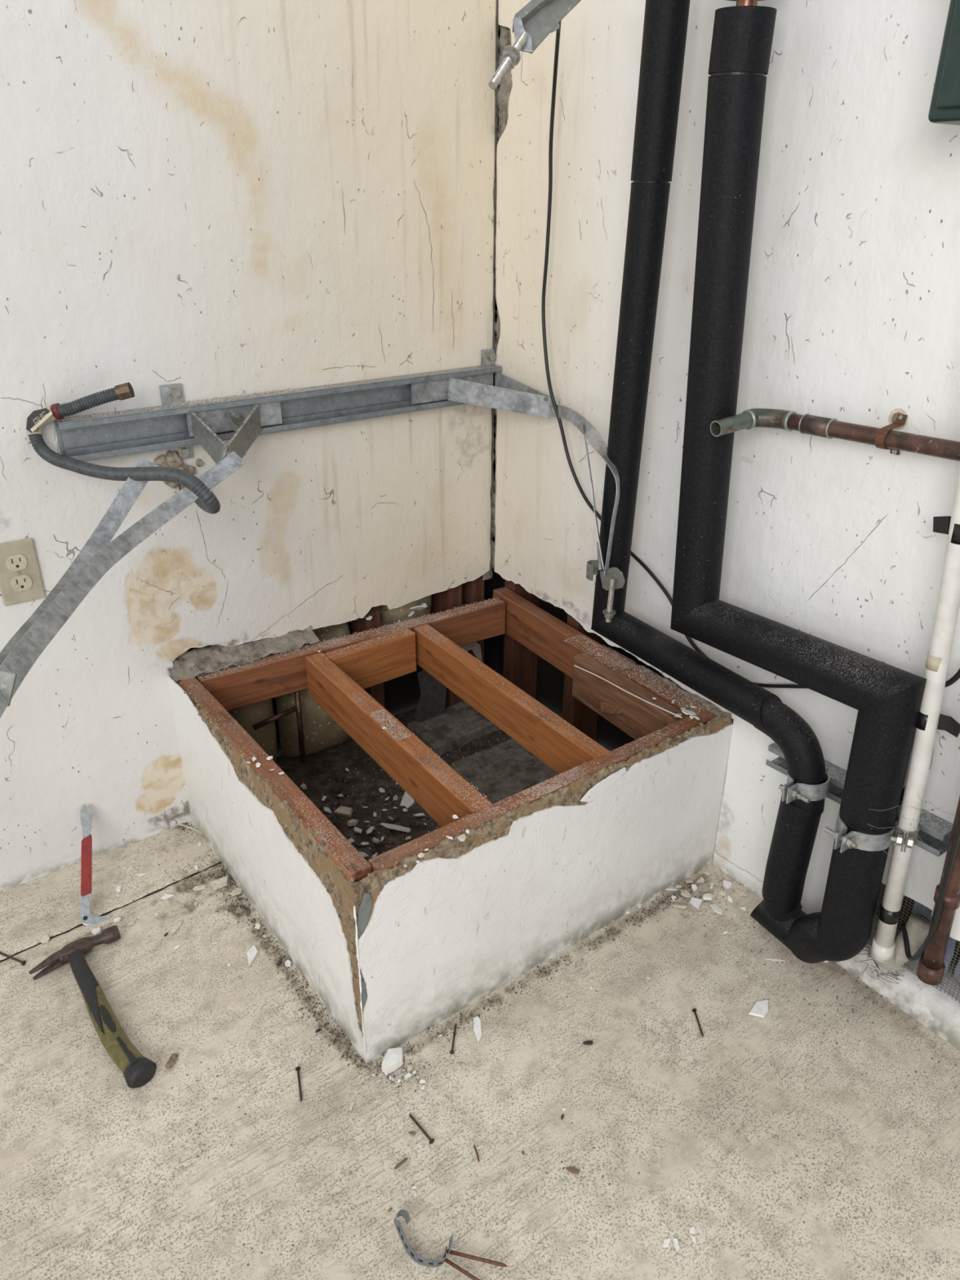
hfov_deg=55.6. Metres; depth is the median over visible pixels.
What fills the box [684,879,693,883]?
flake
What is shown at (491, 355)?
washer
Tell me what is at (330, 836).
beam
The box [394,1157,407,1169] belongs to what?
twig
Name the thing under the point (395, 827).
flake
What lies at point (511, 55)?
nut
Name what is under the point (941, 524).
band
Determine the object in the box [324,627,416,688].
blocking
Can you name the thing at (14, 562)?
receptacle
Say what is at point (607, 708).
splinter
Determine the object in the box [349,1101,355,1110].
flake
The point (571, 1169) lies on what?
dry leaf
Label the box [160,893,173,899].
flake
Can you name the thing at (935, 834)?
channel
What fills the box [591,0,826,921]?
insulated pipe
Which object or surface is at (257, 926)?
flake
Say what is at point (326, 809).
flake
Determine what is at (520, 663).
stud
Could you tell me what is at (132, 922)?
flake
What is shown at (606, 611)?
washer
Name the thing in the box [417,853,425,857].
flake
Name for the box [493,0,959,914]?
wall
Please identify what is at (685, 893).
flake
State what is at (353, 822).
flake
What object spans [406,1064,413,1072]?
flake
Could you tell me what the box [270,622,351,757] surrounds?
insulation batt
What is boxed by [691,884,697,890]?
flake
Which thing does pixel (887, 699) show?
insulated pipe
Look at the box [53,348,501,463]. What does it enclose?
rail
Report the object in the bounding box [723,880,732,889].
flake
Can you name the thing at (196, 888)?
flake
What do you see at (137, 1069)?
hammer
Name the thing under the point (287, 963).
flake
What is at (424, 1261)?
strap
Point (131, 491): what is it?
brace
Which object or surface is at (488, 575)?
trim
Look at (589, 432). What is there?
strap
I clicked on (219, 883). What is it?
flake
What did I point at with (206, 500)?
corrugated hose
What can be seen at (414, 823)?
debris
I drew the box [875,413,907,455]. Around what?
strap
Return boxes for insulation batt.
[227,698,276,762]
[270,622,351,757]
[379,594,431,626]
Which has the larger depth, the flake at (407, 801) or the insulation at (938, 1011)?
the flake at (407, 801)
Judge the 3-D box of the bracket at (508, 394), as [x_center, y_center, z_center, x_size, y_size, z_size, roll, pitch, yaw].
[0.044,-0.514,1.933,0.133,0.066,0.208,-18,31,-32]
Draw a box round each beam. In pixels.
[177,676,372,882]
[195,597,505,711]
[368,709,716,871]
[493,586,705,715]
[572,652,688,740]
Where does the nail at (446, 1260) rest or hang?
on the floor
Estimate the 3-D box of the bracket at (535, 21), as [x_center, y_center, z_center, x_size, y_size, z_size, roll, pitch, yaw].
[0.192,-0.884,1.027,0.084,0.492,0.583,19,32,33]
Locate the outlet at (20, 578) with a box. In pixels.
[0,537,45,605]
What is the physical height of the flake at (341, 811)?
0.015 m
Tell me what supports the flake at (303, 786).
on the floor
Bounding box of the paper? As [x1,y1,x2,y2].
[413,669,446,722]
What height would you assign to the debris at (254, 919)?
0.005 m
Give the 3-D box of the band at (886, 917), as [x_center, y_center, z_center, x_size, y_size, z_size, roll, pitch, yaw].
[0.671,0.446,1.493,0.030,0.028,0.032,-18,31,-32]
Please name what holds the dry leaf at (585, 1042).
on the floor
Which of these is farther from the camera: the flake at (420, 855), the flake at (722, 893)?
the flake at (722, 893)
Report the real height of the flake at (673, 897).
0.005 m
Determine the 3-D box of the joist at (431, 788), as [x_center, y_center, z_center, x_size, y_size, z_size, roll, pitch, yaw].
[-0.177,0.192,1.731,0.041,0.095,0.648,-16,31,-30]
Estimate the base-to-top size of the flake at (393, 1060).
0.015 m
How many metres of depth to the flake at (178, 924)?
1.73 m
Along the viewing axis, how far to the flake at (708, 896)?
1.79 m
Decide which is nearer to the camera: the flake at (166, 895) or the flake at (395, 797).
the flake at (166, 895)
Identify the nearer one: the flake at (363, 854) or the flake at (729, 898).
the flake at (729, 898)
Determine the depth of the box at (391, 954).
1.57 m
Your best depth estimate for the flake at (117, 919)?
1.74 m
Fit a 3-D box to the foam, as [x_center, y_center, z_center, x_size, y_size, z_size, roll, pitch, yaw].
[-0.556,-0.314,1.717,0.086,0.090,0.069,5,27,9]
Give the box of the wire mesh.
[866,883,959,1003]
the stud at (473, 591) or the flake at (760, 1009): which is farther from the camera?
the stud at (473, 591)
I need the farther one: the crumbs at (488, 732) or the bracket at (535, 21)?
the crumbs at (488, 732)
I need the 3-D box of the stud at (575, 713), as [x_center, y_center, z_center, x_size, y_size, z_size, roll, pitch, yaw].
[0.249,-0.266,2.025,0.086,1.200,0.038,-18,31,-32]
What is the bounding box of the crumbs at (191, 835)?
[0,835,952,1279]
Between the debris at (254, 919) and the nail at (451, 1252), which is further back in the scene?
the debris at (254, 919)
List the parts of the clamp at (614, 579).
plate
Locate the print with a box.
[32,411,47,423]
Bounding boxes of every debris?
[158,822,897,1093]
[288,744,440,861]
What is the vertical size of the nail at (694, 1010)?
0.008 m
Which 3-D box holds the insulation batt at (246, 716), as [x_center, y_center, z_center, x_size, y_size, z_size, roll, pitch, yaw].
[-0.520,0.176,2.071,0.123,0.340,0.104,-18,31,-32]
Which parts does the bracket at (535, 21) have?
plate, plate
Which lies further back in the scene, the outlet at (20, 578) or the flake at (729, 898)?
the flake at (729, 898)
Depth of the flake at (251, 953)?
1.66 m
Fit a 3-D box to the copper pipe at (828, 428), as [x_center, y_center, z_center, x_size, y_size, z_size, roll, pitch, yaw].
[0.583,-0.256,1.244,0.122,0.052,0.590,-18,31,-32]
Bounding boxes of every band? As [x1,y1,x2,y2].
[878,901,901,924]
[915,711,959,737]
[933,515,959,544]
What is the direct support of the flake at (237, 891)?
on the floor
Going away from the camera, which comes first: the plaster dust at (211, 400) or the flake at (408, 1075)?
the flake at (408, 1075)
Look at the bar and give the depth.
1.78 m
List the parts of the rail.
arm, angle bracket, plate, arm, plate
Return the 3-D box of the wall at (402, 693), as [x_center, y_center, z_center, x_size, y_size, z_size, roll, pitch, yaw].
[-1.198,-0.561,1.253,3.130,2.500,0.018,-18,31,-32]
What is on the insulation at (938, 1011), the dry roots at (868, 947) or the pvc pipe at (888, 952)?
the dry roots at (868, 947)
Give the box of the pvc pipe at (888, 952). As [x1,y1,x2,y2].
[870,462,959,968]
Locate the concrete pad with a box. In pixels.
[451,737,558,804]
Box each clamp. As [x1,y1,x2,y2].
[586,541,625,622]
[778,766,830,804]
[823,809,895,853]
[890,819,919,852]
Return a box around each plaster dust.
[56,376,407,421]
[188,596,711,868]
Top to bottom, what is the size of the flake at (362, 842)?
0.005 m
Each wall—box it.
[0,0,496,891]
[177,25,500,757]
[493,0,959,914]
[497,574,959,965]
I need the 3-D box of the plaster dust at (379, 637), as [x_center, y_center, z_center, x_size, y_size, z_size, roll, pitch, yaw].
[-0.076,0.106,1.794,0.801,0.009,0.746,-18,31,-32]
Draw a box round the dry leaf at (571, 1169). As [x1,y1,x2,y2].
[565,1166,580,1173]
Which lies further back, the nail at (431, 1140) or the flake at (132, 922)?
the flake at (132, 922)
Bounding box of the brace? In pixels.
[0,456,157,665]
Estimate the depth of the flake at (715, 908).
1.77 m
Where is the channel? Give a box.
[765,742,952,857]
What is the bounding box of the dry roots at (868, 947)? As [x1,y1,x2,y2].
[858,939,913,983]
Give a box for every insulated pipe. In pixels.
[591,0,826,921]
[670,0,926,963]
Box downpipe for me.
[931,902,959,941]
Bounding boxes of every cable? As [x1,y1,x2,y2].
[541,20,806,688]
[901,815,959,961]
[944,668,959,687]
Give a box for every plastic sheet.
[953,960,959,983]
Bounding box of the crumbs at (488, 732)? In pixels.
[315,732,504,853]
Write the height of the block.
0.040 m
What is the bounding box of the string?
[573,665,681,718]
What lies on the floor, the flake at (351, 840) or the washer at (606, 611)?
the flake at (351, 840)
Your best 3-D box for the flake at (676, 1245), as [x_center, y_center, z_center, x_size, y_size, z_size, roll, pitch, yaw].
[0.261,0.802,1.209,0.007,0.001,0.018,1,26,2]
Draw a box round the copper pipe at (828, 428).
[710,408,959,461]
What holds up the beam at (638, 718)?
attached to the beam at (540, 632)
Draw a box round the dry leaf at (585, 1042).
[582,1040,593,1044]
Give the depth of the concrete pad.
2.16 m
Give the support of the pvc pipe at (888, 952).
attached to the wall at (852, 309)
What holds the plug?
attached to the wall at (852, 309)
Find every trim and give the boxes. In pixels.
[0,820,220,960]
[482,0,498,580]
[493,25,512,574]
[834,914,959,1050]
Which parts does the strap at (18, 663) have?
plate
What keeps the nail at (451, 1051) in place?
on the floor
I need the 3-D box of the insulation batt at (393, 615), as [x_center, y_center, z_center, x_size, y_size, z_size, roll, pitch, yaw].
[-0.184,-0.106,2.239,0.170,0.200,0.057,-18,31,-32]
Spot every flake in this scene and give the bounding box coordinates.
[40,933,49,942]
[91,927,100,935]
[113,916,121,922]
[115,884,121,892]
[127,917,137,926]
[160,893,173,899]
[170,919,182,934]
[192,884,206,891]
[210,875,228,890]
[229,888,242,896]
[246,945,257,967]
[254,922,260,929]
[262,933,272,937]
[284,960,290,966]
[300,782,306,789]
[323,806,332,813]
[333,805,352,817]
[346,818,358,826]
[347,837,355,843]
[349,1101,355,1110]
[354,826,362,833]
[359,851,368,857]
[360,841,368,844]
[365,826,374,834]
[372,837,380,843]
[378,787,385,792]
[380,822,410,832]
[381,1047,403,1075]
[392,795,398,800]
[400,791,414,808]
[404,835,411,840]
[404,1072,412,1079]
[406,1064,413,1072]
[409,605,427,609]
[413,813,425,816]
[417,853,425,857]
[457,833,466,840]
[473,1015,481,1042]
[648,894,656,901]
[662,1238,670,1247]
[665,887,677,890]
[671,895,676,901]
[672,1238,679,1252]
[674,904,686,908]
[680,889,690,897]
[682,709,695,715]
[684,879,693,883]
[688,1226,696,1234]
[689,897,702,909]
[690,1235,696,1244]
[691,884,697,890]
[697,876,704,884]
[702,893,713,900]
[710,882,714,888]
[710,903,723,914]
[718,890,726,897]
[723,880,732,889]
[727,895,733,902]
[736,890,747,896]
[748,1000,768,1017]
[764,958,786,961]
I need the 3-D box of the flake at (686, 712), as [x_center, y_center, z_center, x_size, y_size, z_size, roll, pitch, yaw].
[0.397,0.137,1.735,0.026,0.005,0.018,-3,26,-8]
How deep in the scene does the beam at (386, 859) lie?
1.51 m
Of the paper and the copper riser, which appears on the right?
the paper
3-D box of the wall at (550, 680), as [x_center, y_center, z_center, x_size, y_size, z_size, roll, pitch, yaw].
[1.035,-0.368,0.881,0.020,2.500,3.330,-18,31,-32]
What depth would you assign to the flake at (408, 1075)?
1.44 m
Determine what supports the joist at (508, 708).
attached to the beam at (386, 859)
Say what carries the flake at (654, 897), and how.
on the floor
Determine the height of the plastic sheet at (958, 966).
0.140 m
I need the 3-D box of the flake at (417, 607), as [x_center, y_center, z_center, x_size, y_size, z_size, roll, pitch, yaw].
[-0.148,-0.077,2.198,0.044,0.017,0.015,-14,30,-27]
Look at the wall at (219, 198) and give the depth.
1.71 m
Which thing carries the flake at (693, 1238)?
on the floor
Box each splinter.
[473,1145,479,1161]
[600,701,622,714]
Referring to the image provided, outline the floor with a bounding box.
[0,700,959,1279]
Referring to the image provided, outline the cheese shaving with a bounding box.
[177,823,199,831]
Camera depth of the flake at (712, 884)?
1.83 m
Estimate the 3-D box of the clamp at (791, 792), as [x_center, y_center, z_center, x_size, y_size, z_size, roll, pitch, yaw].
[0.549,0.243,1.537,0.106,0.034,0.070,-18,31,-32]
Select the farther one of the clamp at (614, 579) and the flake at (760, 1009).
the clamp at (614, 579)
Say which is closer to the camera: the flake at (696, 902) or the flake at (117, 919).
the flake at (117, 919)
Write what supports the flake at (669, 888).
on the floor
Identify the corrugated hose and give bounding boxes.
[26,382,220,514]
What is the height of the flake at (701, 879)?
0.004 m
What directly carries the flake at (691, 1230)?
on the floor
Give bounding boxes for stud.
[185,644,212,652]
[350,605,385,708]
[431,584,462,708]
[460,574,484,662]
[502,579,539,699]
[562,613,603,741]
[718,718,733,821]
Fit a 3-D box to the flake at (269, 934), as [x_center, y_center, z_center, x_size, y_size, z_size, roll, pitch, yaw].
[-0.398,0.553,1.708,0.021,0.002,0.007,-15,30,-29]
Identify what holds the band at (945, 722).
attached to the pvc pipe at (888, 952)
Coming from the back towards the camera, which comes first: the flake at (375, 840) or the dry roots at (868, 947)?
the flake at (375, 840)
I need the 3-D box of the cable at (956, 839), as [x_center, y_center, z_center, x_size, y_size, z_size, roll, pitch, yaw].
[0.704,0.377,1.417,0.017,0.336,0.124,7,27,13]
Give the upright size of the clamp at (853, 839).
0.032 m
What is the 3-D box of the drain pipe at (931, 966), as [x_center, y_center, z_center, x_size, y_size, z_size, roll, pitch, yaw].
[0.705,0.221,1.302,0.037,0.709,0.065,-18,31,-32]
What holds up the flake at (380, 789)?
on the floor
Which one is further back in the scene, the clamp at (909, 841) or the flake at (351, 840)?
the flake at (351, 840)
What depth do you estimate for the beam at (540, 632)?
2.08 m
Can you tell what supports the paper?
on the block
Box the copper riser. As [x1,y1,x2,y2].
[252,690,306,763]
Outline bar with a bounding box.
[80,804,111,926]
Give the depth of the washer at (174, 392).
1.65 m
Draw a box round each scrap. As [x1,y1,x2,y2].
[164,1053,177,1068]
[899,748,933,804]
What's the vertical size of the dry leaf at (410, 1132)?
0.002 m
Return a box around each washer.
[168,386,181,399]
[486,351,495,361]
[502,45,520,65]
[602,608,615,615]
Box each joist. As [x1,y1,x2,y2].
[305,652,492,826]
[413,624,609,774]
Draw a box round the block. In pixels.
[407,701,500,755]
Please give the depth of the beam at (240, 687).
1.97 m
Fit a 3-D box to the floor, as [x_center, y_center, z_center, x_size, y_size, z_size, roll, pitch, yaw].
[-0.311,1.158,0.523,3.300,0.068,3.305,-18,31,-32]
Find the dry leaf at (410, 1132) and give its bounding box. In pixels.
[408,1131,416,1134]
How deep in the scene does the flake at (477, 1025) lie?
1.52 m
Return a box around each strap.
[0,451,245,718]
[393,1208,453,1266]
[529,399,619,576]
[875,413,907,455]
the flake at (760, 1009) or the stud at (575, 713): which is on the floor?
the flake at (760, 1009)
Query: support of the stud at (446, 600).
attached to the wall at (402, 693)
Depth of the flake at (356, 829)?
1.96 m
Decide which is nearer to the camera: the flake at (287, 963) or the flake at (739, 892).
the flake at (287, 963)
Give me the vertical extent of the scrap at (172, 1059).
0.008 m
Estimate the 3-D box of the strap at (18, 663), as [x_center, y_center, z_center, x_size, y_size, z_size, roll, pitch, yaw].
[-0.495,-0.112,1.218,0.121,0.094,0.752,3,26,6]
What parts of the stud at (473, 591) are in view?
paper strip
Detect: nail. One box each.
[0,951,26,965]
[295,1066,302,1102]
[408,1113,434,1144]
[441,1254,479,1279]
[444,1246,507,1266]
[449,1022,456,1053]
[692,1008,703,1036]
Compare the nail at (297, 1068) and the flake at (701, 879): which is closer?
the nail at (297, 1068)
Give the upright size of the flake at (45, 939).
0.002 m
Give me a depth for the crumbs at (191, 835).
1.48 m
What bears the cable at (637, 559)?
attached to the wall at (852, 309)
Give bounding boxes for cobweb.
[867,793,955,854]
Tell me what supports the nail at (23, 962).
on the floor
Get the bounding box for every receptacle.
[5,553,27,571]
[10,574,31,591]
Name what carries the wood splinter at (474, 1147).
on the floor
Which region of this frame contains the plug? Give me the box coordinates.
[888,408,908,430]
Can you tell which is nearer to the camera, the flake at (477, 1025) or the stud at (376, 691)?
the flake at (477, 1025)
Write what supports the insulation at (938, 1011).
attached to the wall at (852, 309)
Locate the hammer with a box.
[28,924,156,1088]
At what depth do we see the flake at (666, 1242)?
1.21 m
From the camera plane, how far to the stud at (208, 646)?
1.92 m
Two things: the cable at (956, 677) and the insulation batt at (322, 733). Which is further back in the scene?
the insulation batt at (322, 733)
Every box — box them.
[167,625,733,1064]
[928,0,959,124]
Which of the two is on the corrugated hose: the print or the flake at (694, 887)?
the print
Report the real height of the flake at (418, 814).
0.008 m
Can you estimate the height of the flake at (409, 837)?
0.005 m
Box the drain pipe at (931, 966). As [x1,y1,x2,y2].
[916,795,959,985]
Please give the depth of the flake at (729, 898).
1.79 m
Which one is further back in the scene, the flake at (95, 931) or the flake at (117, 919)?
the flake at (117, 919)
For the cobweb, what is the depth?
1.36 m
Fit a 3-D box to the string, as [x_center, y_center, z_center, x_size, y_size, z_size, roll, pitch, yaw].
[0.287,0.099,1.812,0.003,0.041,0.326,-15,30,-28]
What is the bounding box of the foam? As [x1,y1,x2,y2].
[153,450,203,490]
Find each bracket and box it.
[447,372,551,418]
[488,0,581,89]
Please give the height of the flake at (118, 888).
0.005 m
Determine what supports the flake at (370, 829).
on the floor
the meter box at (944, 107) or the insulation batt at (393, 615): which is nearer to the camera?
the meter box at (944, 107)
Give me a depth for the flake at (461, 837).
1.39 m
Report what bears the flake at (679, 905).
on the floor

